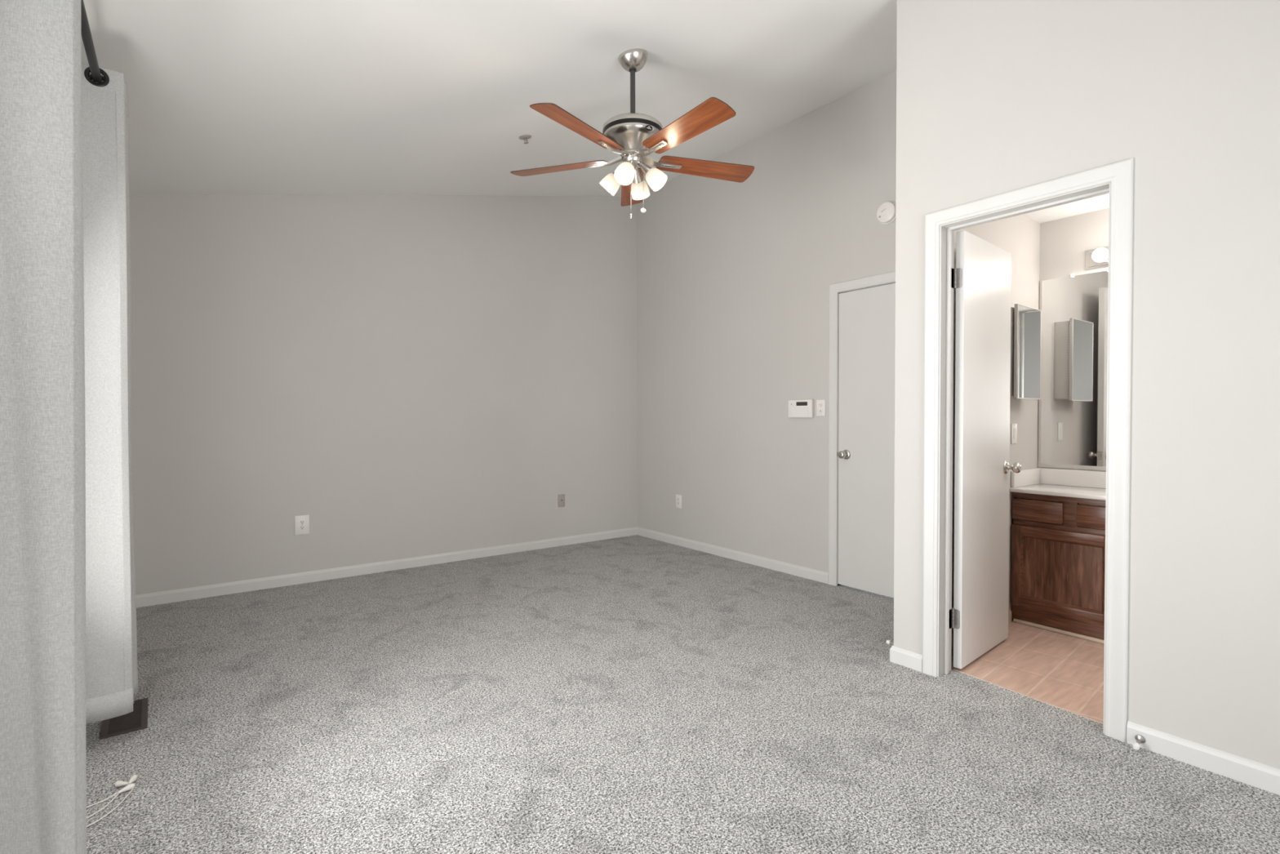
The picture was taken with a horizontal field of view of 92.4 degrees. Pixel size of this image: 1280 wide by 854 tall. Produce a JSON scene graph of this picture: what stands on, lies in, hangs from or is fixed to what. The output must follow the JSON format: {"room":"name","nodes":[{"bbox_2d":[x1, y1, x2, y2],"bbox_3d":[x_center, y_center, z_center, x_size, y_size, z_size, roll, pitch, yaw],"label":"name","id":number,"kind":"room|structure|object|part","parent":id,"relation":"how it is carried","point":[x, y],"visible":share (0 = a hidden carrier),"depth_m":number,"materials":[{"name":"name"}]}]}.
{"room":"empty bedroom","nodes":[
{"label":"empty bedroom","id":0,"kind":"room"},
{"bbox_2d":[128,193,637,595],"bbox_3d":[-1.673,-0.583,4.954,4.228,3.466,0.100,-1,1,-37],"label":"wall","id":1,"kind":"structure","parent":0,"point":[406,376],"depth_m":4.64,"materials":[{"name":"beige paint"}]},
{"bbox_2d":[294,515,309,535],"bbox_3d":[-2.401,0.697,4.361,0.090,0.137,0.009,-1,1,-37],"label":"wall outlet","id":2,"kind":"object","parent":1,"relation":"attached to","point":[301,522],"visible":1,"depth_m":4.36,"materials":[{"name":"white plastic"}]},
{"bbox_2d":[135,526,637,607],"bbox_3d":[-1.628,1.062,4.943,4.008,0.077,0.012,-1,1,-37],"label":"baseboard","id":3,"kind":"structure","parent":1,"relation":"attached to","point":[228,588],"depth_m":4.58,"materials":[{"name":"white paint"}]},
{"bbox_2d":[557,493,564,506],"bbox_3d":[-0.717,0.673,5.617,0.071,0.115,0.014,-1,1,-37],"label":"plate","id":4,"kind":"object","parent":1,"relation":"attached to","point":[561,496],"visible":1,"depth_m":5.62,"materials":[{"name":"white plastic"}]},
{"bbox_2d":[80,0,897,195],"bbox_3d":[0.317,-1.858,2.285,4.248,0.982,6.726,-1,1,-37],"label":"ceiling","id":5,"kind":"structure","parent":0,"point":[321,97],"depth_m":3.11,"materials":[{"name":"paint"}]},
{"bbox_2d":[518,134,531,143],"bbox_3d":[-0.739,-1.850,3.948,0.080,0.050,0.082,-1,1,-31],"label":"sprinkler","id":6,"kind":"object","parent":5,"relation":"attached to","point":[525,137],"visible":1,"depth_m":3.94,"materials":[{"name":"metal"}]},
{"bbox_2d":[510,48,754,219],"bbox_3d":[-0.006,-1.455,3.044,1.286,0.842,1.234,-1,1,-37],"label":"ceiling fan","id":7,"kind":"object","parent":5,"relation":"hanging from","point":[633,135],"visible":1,"depth_m":3.01,"materials":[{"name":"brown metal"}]},
{"bbox_3d":[-0.420,-1.350,3.205,0.528,0.006,0.147,0,14,17],"label":"blade","id":8,"kind":"part","parent":7,"relation":"part of","materials":[{"name":"brown wood"}]},
{"bbox_3d":[-0.268,-1.343,2.757,0.147,0.006,0.528,16,10,34],"label":"blade","id":9,"kind":"part","parent":7,"relation":"part of","materials":[{"name":"brown wood"}]},
{"bbox_3d":[-0.145,-1.240,3.121,0.096,0.080,0.096,36,13,-24],"label":"lamp shade","id":10,"kind":"part","parent":7,"relation":"part of","materials":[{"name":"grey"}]},
{"bbox_3d":[-0.069,-1.237,2.978,0.096,0.080,0.096,24,-41,-11],"label":"lamp shade","id":11,"kind":"part","parent":7,"relation":"part of","materials":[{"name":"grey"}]},
{"bbox_3d":[-0.067,-1.245,2.985,0.041,0.060,0.041,24,-41,-11],"label":"bulb","id":12,"kind":"part","parent":7,"relation":"part of","materials":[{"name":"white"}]},
{"bbox_3d":[-0.041,-1.356,3.488,0.147,0.006,0.528,-13,1,0],"label":"blade","id":13,"kind":"part","parent":7,"relation":"part of","materials":[{"name":"brown wood"}]},
{"bbox_3d":[-0.002,-1.241,3.197,0.096,0.080,0.096,-24,42,-10],"label":"lamp shade","id":14,"kind":"part","parent":7,"relation":"part of","materials":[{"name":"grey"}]},
{"bbox_3d":[0.074,-1.239,3.054,0.096,0.080,0.096,-37,-12,-23],"label":"lamp shade","id":15,"kind":"part","parent":7,"relation":"part of","materials":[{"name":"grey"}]},
{"bbox_3d":[0.205,-1.344,2.764,0.147,0.006,0.528,15,-8,-36],"label":"blade","id":16,"kind":"part","parent":7,"relation":"part of","materials":[{"name":"brown wood"}]},
{"bbox_3d":[0.345,-1.352,3.215,0.528,0.006,0.147,0,-11,-19],"label":"blade","id":17,"kind":"part","parent":7,"relation":"part of","materials":[{"name":"brown wood"}]},
{"bbox_2d":[85,534,1279,853],"bbox_3d":[0.528,1.168,2.490,4.759,0.060,6.726,-1,1,-37],"label":"floor","id":18,"kind":"structure","parent":0,"point":[636,694],"depth_m":2.30,"materials":[{"name":"grey carpet"}]},
{"bbox_2d":[99,697,148,739],"bbox_3d":[-2.023,1.141,2.414,0.136,0.006,0.310,-1,1,-38],"label":"floor vent","id":19,"kind":"object","parent":18,"relation":"in","point":[137,719],"visible":0.8,"depth_m":2.37,"materials":[{"name":"brown metal"}]},
{"bbox_2d":[1010,492,1105,644],"bbox_3d":[2.566,0.749,3.237,0.381,0.745,0.982,-1,1,-37],"label":"vanity cabinet","id":20,"kind":"object","parent":18,"relation":"on","point":[1058,543],"visible":0.44,"depth_m":3.33,"materials":[{"name":"brown wood"}]},
{"bbox_3d":[2.209,0.467,3.414,0.017,0.116,0.252,-1,1,-37],"label":"drawer","id":21,"kind":"part","parent":20,"relation":"part of","materials":[{"name":"brown wood"}]},
{"bbox_2d":[1009,467,1106,500],"bbox_3d":[2.570,0.315,3.219,0.393,0.118,1.009,-1,1,-37],"label":"countertop","id":22,"kind":"structure","parent":20,"relation":"on","point":[1086,484],"depth_m":3.52,"materials":[{"name":"white stone"}]},
{"bbox_3d":[2.440,1.113,3.140,0.024,0.019,0.969,-1,1,-37],"label":"shoe moulding","id":23,"kind":"part","parent":20,"relation":"part of","materials":[{"name":"beige wood"}]},
{"bbox_3d":[2.278,0.992,3.326,0.021,0.055,0.394,-1,1,-37],"label":"door rail","id":24,"kind":"part","parent":20,"relation":"part of","materials":[{"name":"brown wood"}]},
{"bbox_3d":[2.284,0.789,3.328,0.004,0.355,0.398,-1,1,-37],"label":"cabinet door","id":25,"kind":"part","parent":20,"relation":"part of","materials":[{"name":"brown wood"}]},
{"bbox_3d":[2.277,0.586,3.320,0.021,0.055,0.394,-1,1,-37],"label":"door rail","id":26,"kind":"part","parent":20,"relation":"part of","materials":[{"name":"brown wood"}]},
{"bbox_3d":[2.401,0.471,3.156,0.017,0.116,0.266,-1,1,-37],"label":"drawer","id":27,"kind":"part","parent":20,"relation":"part of","materials":[{"name":"brown wood"}]},
{"bbox_2d":[636,71,896,585],"bbox_3d":[1.011,-0.561,4.829,0.120,3.416,3.415,-1,1,-37],"label":"wall","id":28,"kind":"structure","parent":0,"point":[734,279],"depth_m":4.84,"materials":[{"name":"beige paint"}]},
{"bbox_2d":[675,493,681,508],"bbox_3d":[0.354,0.681,5.625,0.009,0.122,0.078,-1,1,-37],"label":"wall outlet","id":29,"kind":"object","parent":28,"relation":"attached to","point":[678,497],"visible":1,"depth_m":5.62,"materials":[{"name":"white plastic"}]},
{"bbox_2d":[636,526,828,583],"bbox_3d":[0.958,1.059,4.821,0.012,0.077,3.305,-1,1,-37],"label":"baseboard","id":30,"kind":"structure","parent":28,"relation":"attached to","point":[786,567],"depth_m":5.00,"materials":[{"name":"white paint"}]},
{"bbox_2d":[788,399,813,417],"bbox_3d":[1.177,-0.134,4.489,0.032,0.131,0.215,-1,1,-37],"label":"alarm keypad","id":31,"kind":"object","parent":28,"relation":"attached to","point":[803,408],"visible":1,"depth_m":4.47,"materials":[{"name":"white plastic"}]},
{"bbox_3d":[1.169,-0.110,4.476,0.004,0.072,0.145,-1,1,-37],"label":"flap door","id":32,"kind":"part","parent":31,"relation":"part of","materials":[{"name":"white plastic"}]},
{"bbox_2d":[816,400,825,416],"bbox_3d":[1.284,-0.136,4.362,0.014,0.116,0.074,-1,1,-37],"label":"switch plate","id":33,"kind":"object","parent":28,"relation":"attached to","point":[820,404],"visible":1,"depth_m":4.36,"materials":[{"name":"white plastic"}]},
{"bbox_2d":[828,271,895,586],"bbox_3d":[1.630,0.060,3.998,0.135,2.100,0.858,-1,1,-37],"label":"door frame","id":34,"kind":"structure","parent":28,"relation":"attached to","point":[886,278],"depth_m":4.27,"materials":[{"name":"white paint"}]},
{"bbox_2d":[836,283,895,597],"bbox_3d":[1.574,0.090,3.963,0.104,2.014,0.718,-1,1,-37],"label":"door","id":35,"kind":"structure","parent":28,"relation":"in","point":[865,454],"depth_m":4.08,"materials":[{"name":"white paint"}]},
{"bbox_3d":[1.387,0.189,4.187,0.069,0.067,0.067,-1,1,-37],"label":"knob","id":36,"kind":"part","parent":35,"relation":"part of","materials":[{"name":"silver metal"}]},
{"bbox_2d":[876,201,895,224],"bbox_3d":[1.575,-1.370,3.921,0.045,0.143,0.143,-1,1,-37],"label":"smoke detector","id":37,"kind":"object","parent":28,"relation":"attached to","point":[886,213],"visible":0.88,"depth_m":3.90,"materials":[{"name":"white plastic"}]},
{"bbox_2d":[951,214,1039,632],"bbox_3d":[1.903,-0.558,3.388,1.440,3.456,0.081,-1,1,-37],"label":"wall","id":38,"kind":"structure","parent":0,"point":[1019,235],"depth_m":3.56,"materials":[{"name":"paint"}]},
{"bbox_2d":[889,608,1011,671],"bbox_3d":[1.683,1.085,3.216,1.078,0.077,0.161,-1,1,-37],"label":"baseboard","id":39,"kind":"structure","parent":38,"relation":"attached to","point":[912,660],"depth_m":2.90,"materials":[{"name":"white paint"}]},
{"bbox_2d":[1010,423,1017,443],"bbox_3d":[2.151,0.038,3.527,0.070,0.115,0.009,-1,1,-37],"label":"light switch","id":40,"kind":"object","parent":38,"relation":"attached to","point":[1014,426],"visible":1,"depth_m":3.52,"materials":[{"name":"white plastic"}]},
{"bbox_2d":[1009,303,1041,399],"bbox_3d":[2.131,-0.410,3.443,0.336,0.509,0.108,-1,1,-37],"label":"medicine cabinet","id":41,"kind":"object","parent":38,"relation":"attached to","point":[1025,321],"visible":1,"depth_m":3.37,"materials":[{"name":"metal"}]},
{"bbox_2d":[1022,193,1109,223],"bbox_3d":[2.556,-1.251,2.467,1.480,0.080,2.220,-1,1,-37],"label":"ceiling","id":42,"kind":"structure","parent":0,"point":[1099,202],"depth_m":3.46,"materials":[{"name":"paint"}]},
{"bbox_2d":[1037,208,1108,471],"bbox_3d":[3.111,-0.072,2.900,0.100,2.495,2.220,-1,1,-37],"label":"wall","id":43,"kind":"structure","parent":0,"point":[1064,242],"depth_m":3.59,"materials":[{"name":"paint"}]},
{"bbox_2d":[1037,270,1108,471],"bbox_3d":[2.702,-0.321,3.351,0.010,1.139,0.938,-1,1,-37],"label":"mirror glass","id":44,"kind":"object","parent":43,"relation":"attached to","point":[1073,402],"visible":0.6,"depth_m":3.58,"materials":[{"name":"silver"}]},
{"bbox_2d":[1084,246,1108,270],"bbox_3d":[2.695,-0.952,3.254,0.122,0.112,0.600,-1,1,-37],"label":"vanity light","id":45,"kind":"object","parent":43,"relation":"attached to","point":[1098,258],"visible":0.25,"depth_m":3.44,"materials":[{"name":"white glass"}]},
{"bbox_2d":[1091,247,1108,262],"bbox_3d":[2.556,-0.954,3.405,0.080,0.080,0.080,-1,1,-30],"label":"bulb","id":46,"kind":"object","parent":45,"relation":"attached to","point":[1101,254],"depth_m":3.39,"materials":[{"name":"white glass"}]},
{"bbox_2d":[893,0,1279,795],"bbox_3d":[2.238,-0.424,1.649,0.128,3.246,3.271,-1,1,-37],"label":"wall","id":47,"kind":"structure","parent":0,"point":[994,97],"depth_m":2.12,"materials":[{"name":"beige paint"}]},
{"bbox_2d":[886,640,893,644],"bbox_3d":[1.241,1.065,3.020,0.030,0.030,0.057,-1,1,-37],"label":"door stop","id":48,"kind":"object","parent":47,"relation":"attached to","point":[888,642],"visible":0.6,"depth_m":3.03,"materials":[{"name":"metal"}]},
{"bbox_2d":[949,230,1021,668],"bbox_3d":[1.684,0.105,3.014,0.654,2.010,0.174,-1,1,-41],"label":"door","id":49,"kind":"structure","parent":47,"relation":"in","point":[982,279],"depth_m":2.95,"materials":[{"name":"white paint"}]},
{"bbox_3d":[1.912,0.208,3.146,0.067,0.067,0.069,-1,1,-41],"label":"knob","id":50,"kind":"part","parent":49,"relation":"part of","materials":[{"name":"silver metal"}]},
{"bbox_2d":[922,157,1133,742],"bbox_3d":[1.582,0.085,2.548,0.149,2.098,0.762,-1,1,-37],"label":"door frame","id":51,"kind":"structure","parent":47,"relation":"attached to","point":[1116,179],"depth_m":2.27,"materials":[{"name":"white paint"}]},
{"bbox_2d":[954,668,1103,724],"bbox_3d":[1.626,1.134,2.597,0.008,0.004,0.619,-1,1,-32],"label":"trim","id":52,"kind":"structure","parent":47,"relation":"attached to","point":[954,668],"depth_m":2.56,"materials":[{"name":"silver metal"}]},
{"bbox_2d":[1132,734,1145,750],"bbox_3d":[1.760,1.114,2.169,0.060,0.038,0.030,-1,1,-37],"label":"door stop","id":53,"kind":"object","parent":47,"relation":"attached to","point":[1140,739],"visible":1,"depth_m":2.17,"materials":[{"name":"metal"}]},
{"bbox_3d":[1.766,1.115,2.173,0.040,0.030,0.030,-20,12,-35],"label":"metal stem","id":54,"kind":"part","parent":53,"relation":"part of","materials":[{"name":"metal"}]},
{"bbox_3d":[-1.332,-0.077,1.079,0.120,2.584,6.726,-1,1,-37],"label":"wall","id":55,"kind":"structure","parent":0,"visible":0},
{"bbox_2d":[80,0,102,83],"bbox_3d":[-1.543,-1.210,1.575,0.163,0.070,2.348,-1,1,-37],"label":"curtain rod","id":56,"kind":"object","parent":55,"relation":"attached to","point":[86,33],"visible":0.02,"depth_m":1.95,"materials":[{"name":"metal"}]},
{"bbox_2d":[0,0,86,853],"bbox_3d":[-1.051,-0.052,1.037,0.199,2.376,0.234,-1,1,-37],"label":"curtain","id":57,"kind":"object","parent":56,"relation":"hanging from","point":[43,759],"visible":1,"depth_m":0.98,"materials":[{"name":"grey fabric"}]},
{"bbox_2d":[81,62,137,723],"bbox_3d":[-1.968,-0.114,2.248,0.168,2.288,0.270,-1,1,-37],"label":"curtain","id":58,"kind":"object","parent":56,"relation":"hanging from","point":[111,633],"visible":0.87,"depth_m":2.16,"materials":[{"name":"grey fabric"}]},
{"bbox_3d":[-1.540,-0.030,1.408,0.120,1.620,0.900,-1,1,-37],"label":"window","id":59,"kind":"structure","parent":55,"relation":"in","visible":0},
{"bbox_2d":[86,774,137,826],"bbox_3d":[-1.640,0.171,1.830,0.146,1.995,0.297,0,1,19],"label":"blind cord","id":60,"kind":"object","parent":59,"relation":"hanging from","point":[131,785],"visible":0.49,"depth_m":1.93,"materials":[{"name":"fabric"}]},
{"bbox_3d":[-1.688,0.171,1.831,0.172,1.995,0.054,-1,1,-37],"label":"cord","id":61,"kind":"part","parent":60,"relation":"part of","materials":[{"name":"fabric"}]},
{"bbox_3d":[-1.653,0.171,1.801,0.060,1.995,0.197,0,1,29],"label":"cord","id":62,"kind":"part","parent":60,"relation":"part of","materials":[{"name":"fabric"}]}
]}

